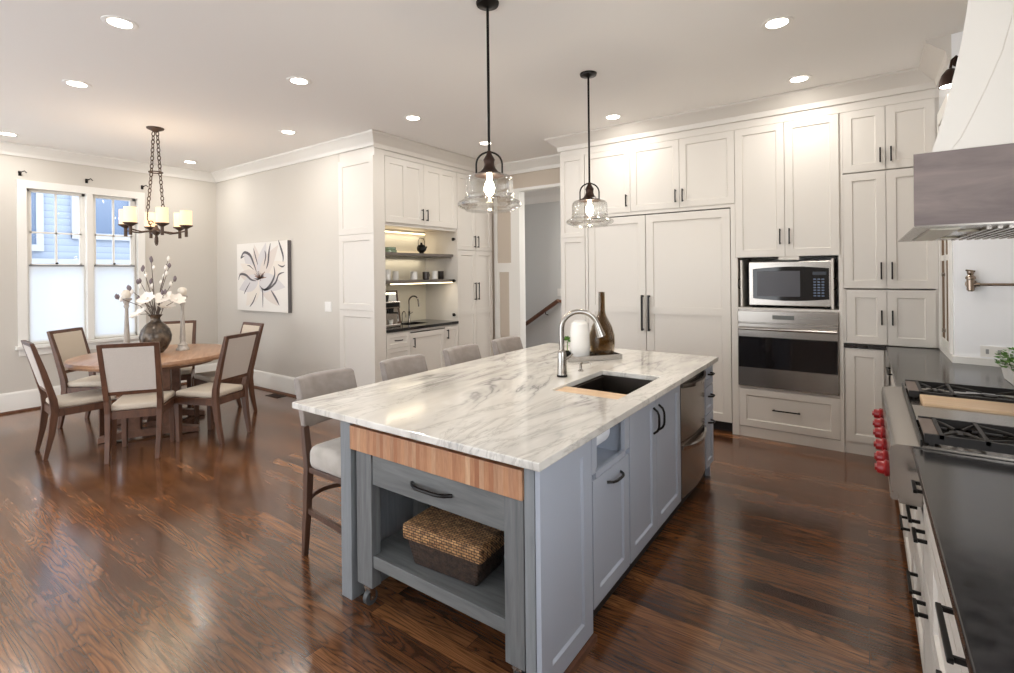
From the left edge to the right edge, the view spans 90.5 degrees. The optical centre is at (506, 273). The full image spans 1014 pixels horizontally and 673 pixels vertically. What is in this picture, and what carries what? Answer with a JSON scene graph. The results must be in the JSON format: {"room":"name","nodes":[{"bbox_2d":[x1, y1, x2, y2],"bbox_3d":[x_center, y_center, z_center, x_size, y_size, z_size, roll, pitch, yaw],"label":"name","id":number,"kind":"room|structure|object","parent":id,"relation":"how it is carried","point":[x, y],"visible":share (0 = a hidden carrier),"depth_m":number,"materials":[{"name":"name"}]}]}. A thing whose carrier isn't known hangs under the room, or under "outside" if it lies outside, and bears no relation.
{"room":"kitchen","nodes":[
{"label":"kitchen","id":0,"kind":"room"},
{"bbox_2d":[0,154,217,393],"bbox_3d":[-6.289,0.061,5.131,0.200,3.090,6.250,-1,0,35],"label":"wall","id":1,"kind":"structure","parent":0,"point":[193,258],"depth_m":6.88,"materials":[{"name":"grey paint"}]},
{"bbox_2d":[27,189,85,343],"bbox_3d":[-5.526,-0.082,6.164,0.065,1.840,0.550,-1,0,35],"label":"window","id":2,"kind":"structure","parent":1,"relation":"in","point":[81,197],"depth_m":6.16,"materials":[{"name":"white paint"}]},
{"bbox_2d":[29,265,83,343],"bbox_3d":[-5.488,0.365,6.140,0.024,0.935,0.510,-1,0,35],"label":"cellular shade","id":3,"kind":"object","parent":2,"relation":"attached to","point":[56,292],"visible":0.85,"depth_m":6.12,"materials":[{"name":"white fabric"}]},
{"bbox_2d":[15,335,138,356],"bbox_3d":[-5.312,0.900,6.351,0.160,0.120,1.320,-1,0,35],"label":"trim","id":4,"kind":"structure","parent":1,"relation":"attached to","point":[41,348],"depth_m":6.36,"materials":[{"name":"white paint"}]},
{"bbox_2d":[16,179,145,345],"bbox_3d":[-5.367,-0.124,6.382,0.192,1.940,1.270,-1,0,35],"label":"trim","id":5,"kind":"structure","parent":1,"relation":"attached to","point":[21,185],"depth_m":6.34,"materials":[{"name":"white paint"}]},
{"bbox_2d":[0,140,215,182],"bbox_3d":[-6.174,-1.421,5.038,0.120,0.130,6.250,-1,0,35],"label":"trim","id":6,"kind":"structure","parent":1,"relation":"attached to","point":[7,148],"depth_m":6.37,"materials":[{"name":"white paint"}]},
{"bbox_2d":[0,363,216,414],"bbox_3d":[-6.179,1.487,5.063,0.034,0.235,6.250,-1,0,35],"label":"baseboard","id":7,"kind":"structure","parent":1,"relation":"attached to","point":[25,400],"depth_m":5.86,"materials":[{"name":"white paint"}]},
{"bbox_2d":[93,195,135,338],"bbox_3d":[-5.191,-0.086,6.634,0.065,1.840,0.475,-1,0,35],"label":"window","id":8,"kind":"structure","parent":1,"relation":"in","point":[131,201],"depth_m":6.63,"materials":[{"name":"white paint"}]},
{"bbox_2d":[94,265,135,337],"bbox_3d":[-5.152,0.361,6.610,0.024,0.935,0.435,-1,0,35],"label":"cellular shade","id":9,"kind":"object","parent":8,"relation":"attached to","point":[109,280],"visible":0.94,"depth_m":6.58,"materials":[{"name":"white fabric"}]},
{"bbox_2d":[216,151,348,377],"bbox_3d":[-3.210,0.029,6.865,3.200,3.090,0.150,-1,0,35],"label":"wall","id":10,"kind":"structure","parent":0,"point":[297,203],"depth_m":6.43,"materials":[{"name":"grey paint"}]},
{"bbox_2d":[237,240,291,312],"bbox_3d":[-3.308,0.039,6.805,1.291,0.942,0.048,-1,0,35],"label":"flower painting","id":11,"kind":"object","parent":10,"relation":"attached to","point":[263,268],"visible":1,"depth_m":6.73,"materials":[{"name":"white fabric"}]},
{"bbox_2d":[253,370,295,396],"bbox_3d":[-3.153,1.455,6.722,2.965,0.235,0.034,-1,0,35],"label":"baseboard","id":12,"kind":"structure","parent":10,"relation":"attached to","point":[281,384],"depth_m":6.67,"materials":[{"name":"white paint"}]},
{"bbox_2d":[211,129,373,182],"bbox_3d":[-2.921,-1.455,6.482,3.740,0.130,0.120,-1,0,35],"label":"trim","id":13,"kind":"structure","parent":10,"relation":"attached to","point":[364,139],"depth_m":6.22,"materials":[{"name":"white paint"}]},
{"bbox_2d":[357,148,424,320],"bbox_3d":[-1.371,0.009,6.904,0.250,3.090,2.050,-1,0,35],"label":"wall","id":14,"kind":"structure","parent":0,"point":[395,230],"depth_m":6.72,"materials":[{"name":"grey paint"}]},
{"bbox_2d":[384,156,456,231],"bbox_3d":[-1.245,-0.937,6.298,0.636,0.780,1.220,-1,0,35],"label":"upper cabinet","id":15,"kind":"object","parent":14,"relation":"attached to","point":[418,197],"visible":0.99,"depth_m":6.09,"materials":[{"name":"white paint"}]},
{"bbox_2d":[384,150,474,174],"bbox_3d":[-1.046,-1.377,6.617,0.595,0.085,1.985,-1,0,35],"label":"trim","id":16,"kind":"structure","parent":15,"relation":"on","point":[386,153],"depth_m":6.17,"materials":[{"name":"white paint"}]},
{"bbox_2d":[385,232,425,321],"bbox_3d":[-1.497,0.046,6.485,0.030,1.180,1.220,-1,0,35],"label":"wall niche","id":17,"kind":"object","parent":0,"point":[403,242],"visible":0.43,"depth_m":6.70,"materials":[{"name":"beige paint"}]},
{"bbox_2d":[385,252,452,257],"bbox_3d":[-1.277,-0.237,6.324,0.520,0.050,1.210,-1,0,35],"label":"floating shelf","id":18,"kind":"object","parent":17,"relation":"attached to","point":[387,254],"visible":0.56,"depth_m":6.25,"materials":[{"name":"grey wood"}]},
{"bbox_2d":[386,279,452,284],"bbox_3d":[-1.273,0.107,6.324,0.520,0.047,1.210,-1,0,35],"label":"floating shelf","id":19,"kind":"object","parent":17,"relation":"attached to","point":[420,281],"visible":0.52,"depth_m":6.16,"materials":[{"name":"grey wood"}]},
{"bbox_2d":[0,384,922,672],"bbox_3d":[-1.218,1.613,4.382,9.300,0.120,10.900,-1,0,35],"label":"floor","id":20,"kind":"structure","parent":0,"point":[786,557],"depth_m":2.56,"materials":[{"name":"brown wood"}]},
{"bbox_2d":[21,340,116,460],"bbox_3d":[-3.936,1.083,4.530,0.429,0.997,0.590,-1,0,38],"label":"dining chair","id":21,"kind":"object","parent":20,"relation":"on","point":[51,403],"visible":0.8,"depth_m":4.42,"materials":[{"name":"brown wood"}]},
{"bbox_2d":[46,327,100,427],"bbox_3d":[-4.412,1.087,5.354,0.590,0.997,0.429,-1,0,-3],"label":"dining chair","id":22,"kind":"object","parent":20,"relation":"on","point":[65,344],"visible":0.57,"depth_m":5.21,"materials":[{"name":"grey fabric"}]},
{"bbox_2d":[96,342,175,464],"bbox_3d":[-3.218,1.075,4.404,0.429,0.997,0.590,-1,0,-21],"label":"dining chair","id":23,"kind":"object","parent":20,"relation":"on","point":[133,371],"visible":1,"depth_m":4.22,"materials":[{"name":"grey fabric"}]},
{"bbox_2d":[64,344,221,443],"bbox_3d":[-3.596,1.197,5.153,1.420,0.760,1.420,-1,0,-27],"label":"dining table","id":24,"kind":"object","parent":20,"relation":"on","point":[172,361],"visible":0.5,"depth_m":4.88,"materials":[{"name":"brown wood"}]},
{"bbox_2d":[122,298,131,342],"bbox_3d":[-4.006,0.541,5.294,0.124,0.560,0.124,-1,0,35],"label":"candlestick","id":25,"kind":"object","parent":24,"relation":"on","point":[126,339],"visible":0.56,"depth_m":5.28,"materials":[{"name":"white wood"}]},
{"bbox_2d":[139,314,171,352],"bbox_3d":[-3.621,0.621,5.179,0.284,0.392,0.284,-1,0,35],"label":"flower vase","id":26,"kind":"object","parent":24,"relation":"on","point":[155,330],"visible":0.84,"depth_m":5.11,"materials":[{"name":"brown ceramic"}]},
{"bbox_2d":[114,256,185,317],"bbox_3d":[-3.667,0.289,5.156,0.653,0.938,0.327,-1,0,7],"label":"flowers","id":27,"kind":"object","parent":26,"relation":"in","point":[163,295],"visible":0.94,"depth_m":5.16,"materials":[{"name":"white plant"}]},
{"bbox_2d":[176,295,189,350],"bbox_3d":[-3.458,0.525,5.357,0.124,0.580,0.124,-1,0,35],"label":"candlestick","id":28,"kind":"object","parent":24,"relation":"on","point":[182,345],"visible":0.82,"depth_m":5.34,"materials":[{"name":"white wood"}]},
{"bbox_2d":[162,320,196,407],"bbox_3d":[-3.950,1.083,5.945,0.429,0.997,0.590,-1,0,-27],"label":"dining chair","id":29,"kind":"object","parent":20,"relation":"on","point":[187,373],"visible":0.32,"depth_m":6.15,"materials":[{"name":"grey fabric"}]},
{"bbox_2d":[174,331,258,443],"bbox_3d":[-2.781,1.071,4.835,0.590,0.997,0.429,-1,0,13],"label":"dining chair","id":30,"kind":"object","parent":20,"relation":"on","point":[236,356],"visible":1,"depth_m":4.71,"materials":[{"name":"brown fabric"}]},
{"bbox_2d":[192,322,263,421],"bbox_3d":[-3.127,1.074,5.658,0.429,0.997,0.590,-1,0,35],"label":"dining chair","id":31,"kind":"object","parent":20,"relation":"on","point":[203,377],"visible":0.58,"depth_m":5.67,"materials":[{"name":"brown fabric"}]},
{"bbox_2d":[294,368,356,555],"bbox_3d":[-0.888,1.062,2.809,0.575,0.975,0.400,-1,0,35],"label":"bar stool","id":32,"kind":"object","parent":20,"relation":"on","point":[323,460],"visible":0.38,"depth_m":2.74,"materials":[{"name":"grey fabric"}]},
{"bbox_2d":[338,146,385,386],"bbox_3d":[-1.660,0.077,5.748,0.620,2.960,0.160,-1,0,35],"label":"panelled end","id":33,"kind":"object","parent":20,"relation":"on","point":[361,182],"visible":0.8,"depth_m":5.63,"materials":[{"name":"white paint"}]},
{"bbox_2d":[379,354,427,380],"bbox_3d":[-0.537,1.058,3.302,0.575,0.975,0.400,-1,0,35],"label":"bar stool","id":34,"kind":"object","parent":20,"relation":"on","point":[392,368],"visible":0.25,"depth_m":3.42,"materials":[{"name":"grey fabric"}]},
{"bbox_2d":[386,324,457,370],"bbox_3d":[-1.223,1.110,6.298,0.636,0.885,1.220,-1,0,35],"label":"base cabinet","id":35,"kind":"object","parent":20,"relation":"on","point":[431,344],"visible":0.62,"depth_m":6.17,"materials":[{"name":"white paint"}]},
{"bbox_2d":[386,319,458,332],"bbox_3d":[-1.232,0.649,6.300,0.597,0.033,1.216,-1,0,35],"label":"countertop","id":36,"kind":"structure","parent":35,"relation":"on","point":[424,323],"depth_m":6.32,"materials":[{"name":"black stone"}]},
{"bbox_2d":[386,295,400,327],"bbox_3d":[-1.406,0.440,5.956,0.246,0.385,0.240,-1,0,35],"label":"coffee machine","id":37,"kind":"object","parent":36,"relation":"on","point":[391,306],"visible":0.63,"depth_m":5.92,"materials":[{"name":"silver metal"}]},
{"bbox_2d":[350,424,525,672],"bbox_3d":[-0.220,1.126,2.253,0.976,0.831,0.461,-1,0,35],"label":"rolling cart","id":38,"kind":"object","parent":20,"relation":"on","point":[489,492],"visible":0.53,"depth_m":2.06,"materials":[{"name":"grey wood"}]},
{"bbox_2d":[373,529,504,633],"bbox_3d":[-0.197,1.320,2.253,0.900,0.055,0.397,-1,0,35],"label":"shelf","id":39,"kind":"object","parent":38,"relation":"attached to","point":[484,602],"depth_m":2.11,"materials":[{"name":"grey wood"}]},
{"bbox_2d":[403,506,503,585],"bbox_3d":[-0.219,1.203,2.241,0.430,0.185,0.260,-1,0,32],"label":"wicker basket","id":40,"kind":"object","parent":38,"relation":"on","point":[450,544],"visible":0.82,"depth_m":2.15,"materials":[{"name":"brown wicker"}]},
{"bbox_2d":[425,173,492,357],"bbox_3d":[-0.657,0.107,7.106,0.636,2.880,0.755,-1,0,35],"label":"pantry cabinet","id":41,"kind":"object","parent":20,"relation":"on","point":[474,229],"visible":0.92,"depth_m":6.93,"materials":[{"name":"white paint"}]},
{"bbox_2d":[425,232,457,320],"bbox_3d":[-0.889,0.039,6.803,0.590,1.180,0.004,-1,0,35],"label":"panel","id":42,"kind":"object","parent":41,"relation":"attached to","point":[441,298],"depth_m":6.78,"materials":[{"name":"white paint"}]},
{"bbox_2d":[443,344,480,366],"bbox_3d":[-0.186,1.054,3.795,0.575,0.975,0.400,-1,0,35],"label":"bar stool","id":43,"kind":"object","parent":20,"relation":"on","point":[459,354],"visible":0.21,"depth_m":3.92,"materials":[{"name":"grey fabric"}]},
{"bbox_2d":[491,336,522,354],"bbox_3d":[0.166,1.051,4.287,0.575,0.975,0.400,-1,0,35],"label":"bar stool","id":44,"kind":"object","parent":20,"relation":"on","point":[502,345],"visible":0.23,"depth_m":4.41,"materials":[{"name":"grey fabric"}]},
{"bbox_2d":[340,421,709,672],"bbox_3d":[0.382,1.102,3.095,1.141,0.868,2.470,-1,0,35],"label":"kitchen island","id":45,"kind":"object","parent":20,"relation":"on","point":[559,612],"visible":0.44,"depth_m":1.96,"materials":[{"name":"grey wood"}]},
{"bbox_2d":[292,343,717,471],"bbox_3d":[0.246,0.653,3.152,1.470,0.031,2.540,-1,0,35],"label":"island countertop","id":46,"kind":"structure","parent":45,"relation":"on","point":[507,408],"depth_m":2.50,"materials":[{"name":"white stone"}]},
{"bbox_2d":[557,309,605,376],"bbox_3d":[0.457,0.426,3.120,0.302,0.416,0.110,-1,0,2],"label":"kitchen faucet","id":47,"kind":"object","parent":46,"relation":"on","point":[562,359],"visible":1,"depth_m":3.08,"materials":[{"name":"silver metal"}]},
{"bbox_2d":[566,352,621,361],"bbox_3d":[0.617,0.615,3.741,0.428,0.036,0.208,-1,0,-15],"label":"mirrored tray","id":48,"kind":"object","parent":46,"relation":"on","point":[615,355],"visible":0.47,"depth_m":3.64,"materials":[{"name":"silver metal"}]},
{"bbox_2d":[570,320,589,356],"bbox_3d":[0.541,0.485,3.730,0.147,0.277,0.147,-1,0,35],"label":"ceramic vase","id":49,"kind":"object","parent":48,"relation":"on","point":[579,329],"visible":0.89,"depth_m":3.67,"materials":[{"name":"white ceramic"}]},
{"bbox_2d":[590,292,614,355],"bbox_3d":[0.711,0.380,3.767,0.192,0.484,0.192,-1,0,35],"label":"glass bottle vase","id":50,"kind":"object","parent":48,"relation":"on","point":[605,345],"visible":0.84,"depth_m":3.71,"materials":[{"name":"brown glass"}]},
{"bbox_2d":[572,375,651,394],"bbox_3d":[0.593,0.775,2.912,0.414,0.218,0.684,-1,0,35],"label":"undermount sink","id":51,"kind":"object","parent":46,"relation":"in","point":[606,383],"visible":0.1,"depth_m":3.21,"materials":[{"name":"grey metal"}]},
{"bbox_2d":[555,386,625,399],"bbox_3d":[0.449,0.660,2.712,0.384,0.027,0.161,-1,0,35],"label":"board","id":52,"kind":"object","parent":51,"relation":"on","point":[589,392],"visible":0.27,"depth_m":2.73,"materials":[{"name":"brown wood"}]},
{"bbox_2d":[591,417,629,609],"bbox_3d":[0.285,1.043,2.409,0.548,0.748,0.408,-1,0,35],"label":"base cabinet","id":53,"kind":"object","parent":45,"relation":"in","point":[610,462],"visible":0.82,"depth_m":2.28,"materials":[{"name":"grey paint"}]},
{"bbox_2d":[625,385,680,563],"bbox_3d":[0.623,1.040,2.926,0.598,0.748,0.825,-1,0,35],"label":"base cabinet","id":54,"kind":"object","parent":45,"relation":"in","point":[654,450],"visible":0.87,"depth_m":2.70,"materials":[{"name":"grey paint"}]},
{"bbox_2d":[680,370,706,498],"bbox_3d":[1.047,1.039,3.502,0.620,0.740,0.565,-1,0,35],"label":"dishwasher","id":55,"kind":"object","parent":45,"relation":"in","point":[693,429],"visible":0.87,"depth_m":3.26,"materials":[{"name":"silver metal"}]},
{"bbox_2d":[704,365,715,468],"bbox_3d":[1.274,1.033,3.838,0.598,0.748,0.216,-1,0,35],"label":"base cabinet","id":56,"kind":"object","parent":45,"relation":"in","point":[708,385],"visible":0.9,"depth_m":3.69,"materials":[{"name":"grey paint"}]},
{"bbox_2d":[560,154,585,344],"bbox_3d":[0.932,0.095,5.981,0.310,2.870,0.620,-1,0,35],"label":"filler panel","id":57,"kind":"object","parent":20,"relation":"on","point":[572,168],"visible":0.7,"depth_m":5.74,"materials":[{"name":"white paint"}]},
{"bbox_2d":[585,204,736,434],"bbox_3d":[1.683,0.438,5.410,1.560,2.170,0.643,-1,0,35],"label":"refrigerator","id":58,"kind":"object","parent":20,"relation":"on","point":[667,278],"visible":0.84,"depth_m":5.07,"materials":[{"name":"white paint"}]},
{"bbox_2d":[585,147,630,215],"bbox_3d":[1.252,-0.993,5.711,0.532,0.700,0.636,-1,0,35],"label":"upper cabinet","id":59,"kind":"object","parent":58,"relation":"on","point":[609,170],"visible":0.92,"depth_m":5.46,"materials":[{"name":"white paint"}]},
{"bbox_2d":[630,130,734,212],"bbox_3d":[1.887,-1.000,5.258,1.028,0.700,0.636,-1,0,35],"label":"upper cabinet","id":60,"kind":"object","parent":58,"relation":"on","point":[697,171],"visible":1,"depth_m":5.00,"materials":[{"name":"white paint"}]},
{"bbox_2d":[734,113,844,451],"bbox_3d":[2.658,0.077,4.716,0.840,2.870,0.636,-1,0,35],"label":"tall cabinet","id":61,"kind":"object","parent":20,"relation":"on","point":[788,175],"visible":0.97,"depth_m":4.47,"materials":[{"name":"white paint"}]},
{"bbox_2d":[738,309,839,395],"bbox_3d":[2.619,0.687,4.664,0.790,0.700,0.573,-1,0,35],"label":"oven","id":62,"kind":"object","parent":61,"relation":"in","point":[784,350],"visible":0.98,"depth_m":4.45,"materials":[{"name":"silver metal"}]},
{"bbox_2d":[749,261,831,308],"bbox_3d":[2.641,0.101,4.657,0.660,0.420,0.430,-1,0,35],"label":"microwave","id":63,"kind":"object","parent":61,"relation":"in","point":[784,283],"visible":0.97,"depth_m":4.48,"materials":[{"name":"silver metal"}]},
{"bbox_2d":[844,342,888,456],"bbox_3d":[3.145,1.065,4.398,0.300,0.885,0.600,-1,0,35],"label":"base cabinet","id":64,"kind":"object","parent":20,"relation":"on","point":[865,373],"visible":0.82,"depth_m":4.18,"materials":[{"name":"white paint"}]},
{"bbox_2d":[886,367,904,541],"bbox_3d":[2.675,1.070,3.240,0.336,0.885,1.628,-1,0,35],"label":"base cabinet","id":65,"kind":"object","parent":20,"relation":"on","point":[901,506],"visible":0.16,"depth_m":2.94,"materials":[{"name":"white paint"}]},
{"bbox_2d":[844,343,1013,396],"bbox_3d":[2.725,0.608,3.256,0.955,0.033,1.770,-1,0,35],"label":"countertop","id":66,"kind":"structure","parent":65,"relation":"on","point":[909,363],"depth_m":3.10,"materials":[{"name":"black stone"}]},
{"bbox_2d":[846,288,935,347],"bbox_3d":[3.256,0.356,4.292,0.580,0.450,0.636,-1,0,35],"label":"upper cabinet","id":67,"kind":"object","parent":66,"relation":"on","point":[895,317],"visible":1,"depth_m":4.06,"materials":[{"name":"white paint"}]},
{"bbox_2d":[993,347,1013,384],"bbox_3d":[2.775,0.487,2.673,0.275,0.205,0.412,-1,0,35],"label":"potted herb","id":68,"kind":"object","parent":66,"relation":"on","point":[1007,368],"visible":1,"depth_m":2.73,"materials":[{"name":"white ceramic"}]},
{"bbox_2d":[899,504,924,672],"bbox_3d":[1.991,1.174,2.022,0.636,0.690,1.098,-1,0,35],"label":"base cabinet","id":69,"kind":"object","parent":20,"relation":"on","point":[913,515],"visible":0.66,"depth_m":1.95,"materials":[{"name":"white paint"}]},
{"bbox_2d":[911,480,931,672],"bbox_3d":[1.595,1.081,1.468,0.636,0.885,0.238,-1,0,35],"label":"base cabinet","id":70,"kind":"object","parent":20,"relation":"on","point":[927,615],"visible":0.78,"depth_m":1.63,"materials":[{"name":"white paint"}]},
{"bbox_2d":[931,527,968,672],"bbox_3d":[1.218,1.085,0.939,0.636,0.885,1.048,-1,0,35],"label":"base cabinet","id":71,"kind":"object","parent":20,"relation":"on","point":[948,656],"visible":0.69,"depth_m":1.27,"materials":[{"name":"white paint"}]},
{"bbox_3d":[0.562,1.092,0.019,0.636,0.885,1.198,-1,0,35],"label":"cabinet","id":72,"kind":"object","parent":20,"relation":"on","visible":0},
{"bbox_2d":[913,448,1013,672],"bbox_3d":[0.861,0.628,0.397,0.670,0.033,2.838,-1,0,35],"label":"countertop","id":73,"kind":"structure","parent":72,"relation":"on","point":[969,501],"depth_m":1.13,"materials":[{"name":"black stone"}]},
{"bbox_2d":[872,379,1013,507],"bbox_3d":[1.959,0.678,2.038,0.768,0.253,1.095,-1,0,35],"label":"rangetop","id":74,"kind":"object","parent":73,"relation":"on","point":[902,424],"visible":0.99,"depth_m":1.88,"materials":[{"name":"silver metal"}]},
{"bbox_2d":[920,394,1013,415],"bbox_3d":[2.097,0.572,2.087,0.580,0.028,0.203,-1,0,35],"label":"cutting board","id":75,"kind":"object","parent":74,"relation":"on","point":[1002,408],"visible":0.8,"depth_m":2.15,"materials":[{"name":"brown wood"}]},
{"bbox_2d":[372,129,559,348],"bbox_3d":[-0.198,-0.003,5.970,1.515,3.090,2.450,-1,0,35],"label":"door frame","id":76,"kind":"structure","parent":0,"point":[517,215],"depth_m":7.05,"materials":[{"name":"white paint"}]},
{"bbox_2d":[0,0,967,171],"bbox_3d":[-1.252,-1.612,4.382,9.300,0.150,10.900,-1,0,35],"label":"ceiling","id":77,"kind":"structure","parent":0,"point":[212,74],"depth_m":3.70,"materials":[{"name":"white paint"}]},
{"bbox_2d":[62,79,91,88],"bbox_3d":[-3.437,-1.511,4.016,0.186,0.006,0.186,-1,0,35],"label":"recessed light","id":78,"kind":"object","parent":77,"relation":"in","point":[73,83],"visible":1,"depth_m":4.02,"materials":[{"name":"beige"}]},
{"bbox_2d":[100,15,138,30],"bbox_3d":[-2.357,-1.522,3.060,0.186,0.006,0.186,-1,0,35],"label":"recessed light","id":79,"kind":"object","parent":77,"relation":"in","point":[121,23],"visible":1,"depth_m":3.05,"materials":[{"name":"white"}]},
{"bbox_2d":[118,126,192,245],"bbox_3d":[-3.652,-0.901,5.226,0.666,1.223,0.639,-1,0,35],"label":"chandelier","id":80,"kind":"object","parent":77,"relation":"hanging from","point":[182,220],"visible":1,"depth_m":5.22,"materials":[{"name":"brown metal"}]},
{"bbox_2d":[286,76,310,85],"bbox_3d":[-1.657,-1.530,4.003,0.186,0.006,0.186,-1,0,35],"label":"recessed light","id":81,"kind":"object","parent":77,"relation":"in","point":[300,81],"visible":1,"depth_m":4.00,"materials":[{"name":"beige"}]},
{"bbox_2d":[458,0,521,212],"bbox_3d":[-0.105,-0.948,2.875,0.366,1.202,0.366,-1,0,35],"label":"pendant lamp","id":82,"kind":"object","parent":77,"relation":"hanging from","point":[489,173],"visible":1,"depth_m":2.87,"materials":[{"name":"clear glass"}]},
{"bbox_2d":[566,70,613,226],"bbox_3d":[0.640,-0.956,3.916,0.366,1.202,0.366,-1,0,35],"label":"pendant lamp","id":83,"kind":"object","parent":77,"relation":"hanging from","point":[589,197],"visible":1,"depth_m":3.90,"materials":[{"name":"black"}]},
{"bbox_2d":[760,15,793,30],"bbox_3d":[1.691,-1.565,3.146,0.186,0.006,0.186,-1,0,35],"label":"recessed light","id":84,"kind":"object","parent":77,"relation":"in","point":[779,22],"visible":1,"depth_m":3.13,"materials":[{"name":"beige"}]},
{"bbox_2d":[786,74,811,83],"bbox_3d":[2.365,-1.572,4.070,0.186,0.006,0.186,-1,0,35],"label":"recessed light","id":85,"kind":"object","parent":77,"relation":"in","point":[799,78],"visible":1,"depth_m":4.07,"materials":[{"name":"beige"}]},
{"bbox_2d":[525,201,561,347],"bbox_3d":[0.881,-0.014,8.123,6.000,3.090,0.150,-1,0,35],"label":"wall","id":86,"kind":"structure","parent":0,"point":[542,220],"depth_m":8.24,"materials":[{"name":"grey paint"}]},
{"bbox_2d":[524,188,559,204],"bbox_3d":[0.789,-1.258,8.014,6.000,0.200,0.120,-1,0,35],"label":"trim","id":87,"kind":"structure","parent":86,"relation":"attached to","point":[550,195],"depth_m":8.18,"materials":[{"name":"white paint"}]},
{"bbox_2d":[526,299,560,325],"bbox_3d":[0.369,0.818,8.335,1.236,0.807,0.111,-1,0,35],"label":"handrail","id":88,"kind":"object","parent":86,"relation":"attached to","point":[556,301],"visible":0.53,"depth_m":8.12,"materials":[{"name":"brown wood"}]},
{"bbox_2d":[887,345,932,385],"bbox_3d":[2.804,-0.034,5.136,3.600,3.090,0.120,-1,0,35],"label":"wall","id":89,"kind":"structure","parent":0,"point":[887,345],"depth_m":4.58,"materials":[{"name":"grey paint"}]},
{"bbox_2d":[491,168,559,355],"bbox_3d":[0.387,-0.009,6.983,2.480,3.090,0.120,-1,0,35],"label":"doorway","id":90,"kind":"structure","parent":89,"relation":"in","point":[548,176],"depth_m":7.20,"materials":[{"name":"beige paint"}]},
{"bbox_2d":[933,31,1013,359],"bbox_3d":[3.559,-0.042,3.634,0.625,3.090,1.450,-1,0,35],"label":"wall","id":91,"kind":"structure","parent":0,"point":[983,316],"depth_m":3.23,"materials":[{"name":"white tile"}]},
{"bbox_2d":[544,67,938,157],"bbox_3d":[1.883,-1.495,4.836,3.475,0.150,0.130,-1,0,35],"label":"trim","id":92,"kind":"structure","parent":91,"relation":"attached to","point":[912,79],"depth_m":4.54,"materials":[{"name":"white paint"}]},
{"bbox_2d":[842,98,934,174],"bbox_3d":[3.237,-1.104,4.294,0.602,0.516,0.636,-1,0,35],"label":"upper cabinet","id":93,"kind":"object","parent":91,"relation":"attached to","point":[882,138],"visible":0.94,"depth_m":4.06,"materials":[{"name":"white paint"}]},
{"bbox_2d":[843,168,937,288],"bbox_3d":[3.248,-0.359,4.292,0.610,0.960,0.636,-1,0,35],"label":"upper cabinet","id":94,"kind":"object","parent":91,"relation":"attached to","point":[878,206],"visible":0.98,"depth_m":4.08,"materials":[{"name":"white paint"}]},
{"bbox_2d":[841,113,846,342],"bbox_3d":[3.014,-0.388,4.483,0.021,1.943,0.596,-1,0,35],"label":"trim","id":95,"kind":"structure","parent":94,"relation":"attached to","point":[844,289],"depth_m":4.24,"materials":[{"name":"white paint"}]},
{"bbox_2d":[933,97,939,347],"bbox_3d":[3.512,-0.394,4.137,0.030,1.945,0.580,-1,0,35],"label":"trim","id":96,"kind":"structure","parent":94,"relation":"attached to","point":[937,98],"depth_m":3.90,"materials":[{"name":"white paint"}]},
{"bbox_2d":[919,35,950,87],"bbox_3d":[3.084,-1.507,3.639,0.130,0.150,0.685,-1,0,35],"label":"trim","id":97,"kind":"structure","parent":91,"relation":"attached to","point":[936,54],"depth_m":3.49,"materials":[{"name":"white paint"}]},
{"bbox_2d":[937,93,952,353],"bbox_3d":[3.135,-0.338,3.608,0.029,1.750,0.580,-1,0,35],"label":"window","id":98,"kind":"structure","parent":91,"relation":"in","point":[945,246],"depth_m":3.58,"materials":[{"name":"white paint"}]},
{"bbox_2d":[938,55,957,89],"bbox_3d":[2.899,-1.323,3.272,0.142,0.205,0.124,-1,0,35],"label":"sconce","id":99,"kind":"object","parent":91,"relation":"attached to","point":[945,82],"visible":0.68,"depth_m":3.27,"materials":[{"name":"brown metal"}]},
{"bbox_2d":[940,344,1013,366],"bbox_3d":[3.259,0.563,3.474,0.338,0.044,0.765,-1,0,35],"label":"trim","id":100,"kind":"structure","parent":91,"relation":"attached to","point":[954,359],"depth_m":3.25,"materials":[{"name":"white paint"}]},
{"bbox_2d":[965,269,1013,291],"bbox_3d":[3.050,0.044,3.155,0.078,0.144,0.273,-1,0,-38],"label":"pot filler","id":101,"kind":"object","parent":91,"relation":"attached to","point":[970,283],"visible":1,"depth_m":3.21,"materials":[{"name":"silver metal"}]},
{"bbox_2d":[980,346,1008,358],"bbox_3d":[3.086,0.498,3.181,0.008,0.070,0.130,-1,0,-44],"label":"outlet plate","id":102,"kind":"object","parent":91,"relation":"attached to","point":[985,351],"visible":0.86,"depth_m":3.19,"materials":[{"name":"white plastic"}]},
{"bbox_2d":[1000,363,1013,384],"bbox_3d":[2.771,0.548,2.671,0.169,0.085,0.319,-1,0,35],"label":"planter","id":103,"kind":"object","parent":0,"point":[1008,371],"depth_m":2.71,"materials":[{"name":"white ceramic"}]},
{"bbox_3d":[1.226,-0.018,0.169,0.200,3.090,6.900,-1,0,35],"label":"wall","id":104,"kind":"structure","parent":0,"visible":0},
{"bbox_2d":[898,0,1013,241],"bbox_3d":[1.994,-0.863,1.999,0.661,1.412,1.100,-1,0,35],"label":"range hood","id":105,"kind":"object","parent":104,"relation":"attached to","point":[964,188],"visible":1,"depth_m":1.66,"materials":[{"name":"white paint"}]},
{"label":"outside","id":106,"kind":"structure","parent":0,"visible":0},
{"bbox_3d":[-8.996,2.384,8.277,7.700,0.300,15.000,-1,0,35],"label":"yard","id":107,"kind":"structure","parent":106,"visible":0},
{"bbox_2d":[31,192,129,263],"bbox_3d":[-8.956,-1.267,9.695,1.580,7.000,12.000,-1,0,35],"label":"neighboring house","id":108,"kind":"structure","parent":107,"relation":"on","point":[42,204],"depth_m":9.45,"materials":[{"name":"blue wood"}]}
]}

